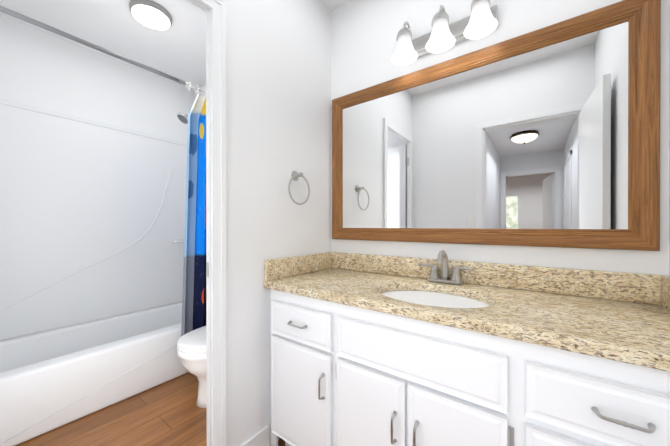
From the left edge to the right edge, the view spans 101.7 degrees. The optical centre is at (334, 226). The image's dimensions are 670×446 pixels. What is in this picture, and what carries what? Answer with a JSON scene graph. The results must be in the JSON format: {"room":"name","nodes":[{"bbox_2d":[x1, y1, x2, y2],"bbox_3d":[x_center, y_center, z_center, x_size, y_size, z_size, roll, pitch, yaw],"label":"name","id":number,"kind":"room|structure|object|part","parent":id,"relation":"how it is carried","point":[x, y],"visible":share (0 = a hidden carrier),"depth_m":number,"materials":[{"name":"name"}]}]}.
{"room":"bathroom","nodes":[
{"label":"bathroom","id":0,"kind":"room"},
{"bbox_2d":[0,15,194,326],"bbox_3d":[-1.992,-0.150,2.345,0.120,2.580,1.500,0,0,36],"label":"wall","id":1,"kind":"structure","parent":0,"point":[40,69],"depth_m":2.20,"materials":[{"name":"white paint"}]},
{"bbox_2d":[16,372,284,445],"bbox_3d":[-1.961,1.180,-1.646,5.400,0.060,8.500,0,0,36],"label":"floor","id":2,"kind":"structure","parent":0,"point":[170,413],"depth_m":1.58,"materials":[{"name":"brown wood"}]},
{"bbox_2d":[0,98,187,445],"bbox_3d":[-1.630,0.139,2.080,0.770,2.004,1.492,0,0,36],"label":"shower","id":3,"kind":"object","parent":2,"relation":"on","point":[92,223],"visible":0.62,"depth_m":2.06,"materials":[{"name":"white plastic"}]},
{"bbox_2d":[0,302,187,445],"bbox_3d":[-1.632,0.956,2.083,0.766,0.370,1.492,0,0,36],"label":"tub","id":4,"kind":"object","parent":3,"relation":"in","point":[51,378],"depth_m":1.78,"materials":[{"name":"white ceramic"}]},
{"bbox_2d":[172,240,183,242],"bbox_3d":[-1.546,0.151,2.760,0.060,0.025,0.165,0,0,36],"label":"shelf","id":5,"kind":"object","parent":3,"relation":"attached to","point":[173,241],"depth_m":2.71,"materials":[{"name":"white plastic"}]},
{"bbox_2d":[177,326,206,407],"bbox_3d":[-0.731,0.754,1.919,0.470,0.775,0.686,0,0,36],"label":"toilet","id":6,"kind":"object","parent":2,"relation":"on","point":[191,349],"visible":0.19,"depth_m":1.65,"materials":[{"name":"white ceramic"}]},
{"bbox_3d":[-0.794,0.745,1.833,0.378,0.019,0.470,0,0,36],"label":"seat","id":7,"kind":"part","parent":6,"relation":"part of","materials":[{"name":"white plastic"}]},
{"bbox_3d":[-0.794,0.720,1.832,0.380,0.028,0.471,0,0,36],"label":"lid","id":8,"kind":"part","parent":6,"relation":"part of","materials":[{"name":"white plastic"}]},
{"bbox_2d":[264,286,669,445],"bbox_3d":[0.393,0.726,1.152,1.473,0.833,0.593,0,0,36],"label":"bathroom vanity","id":9,"kind":"object","parent":2,"relation":"on","point":[385,350],"depth_m":0.87,"materials":[{"name":"white paint"}]},
{"bbox_3d":[-0.175,0.443,1.222,0.112,0.013,0.034,0,0,36],"label":"handle","id":10,"kind":"part","parent":9,"relation":"part of","materials":[{"name":"silver metal"}]},
{"bbox_3d":[-0.160,0.444,1.242,0.366,0.157,0.019,0,0,36],"label":"drawer","id":11,"kind":"part","parent":9,"relation":"part of","materials":[{"name":"white paint"}]},
{"bbox_3d":[-0.160,0.775,1.243,0.366,0.476,0.019,0,0,36],"label":"door","id":12,"kind":"part","parent":9,"relation":"part of","materials":[{"name":"white paint"}]},
{"bbox_3d":[-0.058,0.673,1.137,0.013,0.112,0.034,0,0,36],"label":"handle","id":13,"kind":"part","parent":9,"relation":"part of","materials":[{"name":"silver metal"}]},
{"bbox_3d":[0.128,0.775,1.031,0.290,0.476,0.019,0,0,36],"label":"door","id":14,"kind":"part","parent":9,"relation":"part of","materials":[{"name":"white paint"}]},
{"bbox_3d":[0.202,0.704,0.945,0.013,0.112,0.034,0,0,36],"label":"handle","id":15,"kind":"part","parent":9,"relation":"part of","materials":[{"name":"silver metal"}]},
{"bbox_3d":[0.266,0.704,0.898,0.013,0.112,0.034,0,0,36],"label":"handle","id":16,"kind":"part","parent":9,"relation":"part of","materials":[{"name":"silver metal"}]},
{"bbox_3d":[0.369,0.776,0.854,0.290,0.476,0.019,0,0,36],"label":"door","id":17,"kind":"part","parent":9,"relation":"part of","materials":[{"name":"white paint"}]},
{"bbox_2d":[264,266,669,365],"bbox_3d":[0.402,0.292,1.162,1.474,0.035,0.567,0,0,36],"label":"countertop","id":18,"kind":"structure","parent":9,"relation":"on","point":[641,330],"depth_m":0.88,"materials":[{"name":"beige stone"}]},
{"bbox_2d":[380,286,491,313],"bbox_3d":[0.395,0.378,1.119,0.476,0.161,0.376,0,0,36],"label":"sink","id":19,"kind":"object","parent":18,"relation":"in","point":[413,293],"depth_m":1.19,"materials":[{"name":"white ceramic"}]},
{"bbox_2d":[416,250,475,285],"bbox_3d":[0.512,0.194,1.294,0.254,0.162,0.131,0,0,36],"label":"faucet","id":20,"kind":"object","parent":18,"relation":"on","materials":[{"name":"silver metal"}]},
{"bbox_3d":[0.667,0.643,0.635,0.371,0.213,0.019,0,0,36],"label":"drawer","id":21,"kind":"part","parent":9,"relation":"part of","materials":[{"name":"white paint"}]},
{"bbox_3d":[0.667,0.440,0.634,0.371,0.143,0.019,0,0,36],"label":"drawer","id":22,"kind":"part","parent":9,"relation":"part of","materials":[{"name":"white paint"}]},
{"bbox_2d":[0,0,349,90],"bbox_3d":[-0.616,-1.468,1.445,3.900,0.060,1.915,0,0,36],"label":"ceiling","id":23,"kind":"structure","parent":0,"point":[177,49],"depth_m":2.00,"materials":[{"name":"white paint"}]},
{"bbox_2d":[129,0,171,29],"bbox_3d":[-1.235,-1.415,1.835,0.240,0.047,0.240,0,0,36],"label":"light","id":24,"kind":"object","parent":23,"relation":"attached to","point":[152,14],"visible":1,"depth_m":1.80,"materials":[{"name":"white glass"}]},
{"bbox_2d":[197,0,330,445],"bbox_3d":[-0.478,-0.147,1.232,0.022,2.580,1.500,0,0,36],"label":"wall","id":25,"kind":"structure","parent":0,"point":[278,92],"depth_m":1.38,"materials":[{"name":"white paint"}]},
{"bbox_2d":[186,0,220,445],"bbox_3d":[-0.696,0.088,0.924,0.039,2.111,0.683,0,0,36],"label":"door frame","id":26,"kind":"structure","parent":25,"relation":"attached to","point":[213,6],"depth_m":1.15,"materials":[{"name":"white paint"}]},
{"bbox_2d":[214,0,225,445],"bbox_3d":[-0.499,0.087,1.168,0.021,2.112,0.059,0,0,36],"label":"band","id":27,"kind":"object","parent":25,"relation":"attached to","point":[222,3],"visible":0.8,"depth_m":1.18,"materials":[{"name":"white paint"}]},
{"bbox_2d":[240,425,268,445],"bbox_3d":[-0.407,1.080,1.290,0.026,0.125,0.247,0,0,36],"label":"baseboard","id":28,"kind":"structure","parent":25,"relation":"attached to","point":[260,438],"depth_m":1.34,"materials":[{"name":"white paint"}]},
{"bbox_2d":[264,252,331,281],"bbox_3d":[-0.189,0.222,1.585,0.021,0.104,0.541,0,0,36],"label":"backsplash","id":29,"kind":"structure","parent":25,"relation":"attached to","point":[280,267],"depth_m":1.52,"materials":[{"name":"beige stone"}]},
{"bbox_2d":[288,171,309,204],"bbox_3d":[-0.211,-0.217,1.524,0.060,0.196,0.170,0,0,36],"label":"towel ring","id":30,"kind":"object","parent":25,"relation":"attached to","point":[295,175],"visible":1,"depth_m":1.53,"materials":[{"name":"silver metal"}]},
{"bbox_3d":[-0.204,-0.288,1.533,0.060,0.054,0.054,0,0,36],"label":"post","id":31,"kind":"part","parent":30,"relation":"part of","materials":[{"name":"silver metal"}]},
{"bbox_2d":[195,0,669,275],"bbox_3d":[-0.150,-0.149,1.997,3.600,2.580,0.120,0,0,36],"label":"wall","id":32,"kind":"structure","parent":0,"point":[364,33],"depth_m":1.36,"materials":[{"name":"white paint"}]},
{"bbox_2d":[0,6,205,336],"bbox_3d":[-1.286,-0.080,1.826,0.106,2.042,1.492,0,0,36],"label":"shower curtain","id":33,"kind":"object","parent":32,"relation":"attached to","point":[194,297],"visible":0.52,"depth_m":2.12,"materials":[{"name":"blue fabric"}]},
{"bbox_3d":[-1.440,-1.078,1.641,0.027,0.027,1.016,0,0,36],"label":"rod","id":34,"kind":"part","parent":33,"relation":"part of","materials":[{"name":"grey metal"}]},
{"bbox_3d":[-1.001,-1.080,2.239,0.021,0.021,0.486,0,0,36],"label":"rod","id":35,"kind":"part","parent":33,"relation":"part of","materials":[{"name":"silver metal"}]},
{"bbox_2d":[177,113,187,123],"bbox_3d":[-1.288,-1.006,2.541,0.116,0.155,0.343,0,0,36],"label":"shower head","id":36,"kind":"object","parent":32,"relation":"attached to","point":[182,118],"visible":0.58,"depth_m":2.43},
{"bbox_2d":[391,0,497,65],"bbox_3d":[0.512,-0.973,1.321,0.484,0.209,0.178,0,0,36],"label":"sconce","id":37,"kind":"object","parent":32,"relation":"attached to","point":[481,21],"visible":1,"depth_m":1.30,"materials":[{"name":"white glass"}]},
{"bbox_3d":[0.358,-0.922,1.408,0.134,0.106,0.134,0,0,36],"label":"lamp shade","id":38,"kind":"part","parent":37,"relation":"part of","materials":[{"name":"white glass"}]},
{"bbox_3d":[0.385,-1.015,1.444,0.013,0.126,0.104,0,0,36],"label":"arm","id":39,"kind":"part","parent":37,"relation":"part of"},
{"bbox_3d":[0.502,-0.921,1.302,0.134,0.106,0.134,0,0,36],"label":"lamp shade","id":40,"kind":"part","parent":37,"relation":"part of","materials":[{"name":"white glass"}]},
{"bbox_3d":[0.529,-1.015,1.338,0.013,0.126,0.104,0,0,36],"label":"arm","id":41,"kind":"part","parent":37,"relation":"part of"},
{"bbox_3d":[0.557,-0.963,1.374,0.442,0.061,0.009,0,0,36],"label":"plate","id":42,"kind":"part","parent":37,"relation":"part of","materials":[{"name":"silver metal"}]},
{"bbox_3d":[0.564,-0.963,1.383,0.450,0.105,0.016,0,0,36],"label":"plate","id":43,"kind":"part","parent":37,"relation":"part of","materials":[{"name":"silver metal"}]},
{"bbox_3d":[0.640,-0.921,1.200,0.134,0.106,0.134,0,0,36],"label":"lamp shade","id":44,"kind":"part","parent":37,"relation":"part of","materials":[{"name":"white glass"}]},
{"bbox_2d":[332,252,659,305],"bbox_3d":[0.563,0.222,1.382,1.474,0.104,0.021,0,0,36],"label":"backsplash","id":45,"kind":"structure","parent":32,"relation":"attached to","point":[629,287],"depth_m":1.15,"materials":[{"name":"beige stone"}]},
{"bbox_2d":[332,0,660,250],"bbox_3d":[0.561,-0.374,1.380,1.432,0.918,0.028,0,0,36],"label":"mirror","id":46,"kind":"object","parent":32,"relation":"attached to","point":[548,136],"visible":0.98,"depth_m":1.20,"materials":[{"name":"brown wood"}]},
{"bbox_3d":[0.014,-0.375,1.782,0.075,0.918,0.028,0,0,36],"label":"frame","id":47,"kind":"part","parent":46,"relation":"part of","materials":[{"name":"brown wood"}]},
{"bbox_3d":[0.561,-0.795,1.379,1.432,0.075,0.028,0,0,36],"label":"frame","id":48,"kind":"part","parent":46,"relation":"part of","materials":[{"name":"brown wood"}]},
{"bbox_3d":[0.561,0.048,1.381,1.432,0.075,0.028,0,0,36],"label":"frame","id":49,"kind":"part","parent":46,"relation":"part of","materials":[{"name":"brown wood"}]},
{"bbox_3d":[1.108,-0.373,0.978,0.075,0.918,0.028,0,0,36],"label":"frame","id":50,"kind":"part","parent":46,"relation":"part of","materials":[{"name":"brown wood"}]},
{"bbox_2d":[669,5,669,275],"bbox_3d":[-0.131,-0.142,-0.915,0.120,2.580,4.550,0,0,36],"label":"wall","id":51,"kind":"structure","parent":0,"point":[669,140],"depth_m":0.95,"materials":[{"name":"white paint"}]},
{"bbox_2d":[660,275,669,309],"bbox_3d":[0.982,0.224,0.725,0.021,0.104,0.541,0,0,36],"label":"backsplash","id":52,"kind":"structure","parent":51,"relation":"attached to","point":[664,279],"depth_m":0.92,"materials":[{"name":"beige stone"}]}
]}

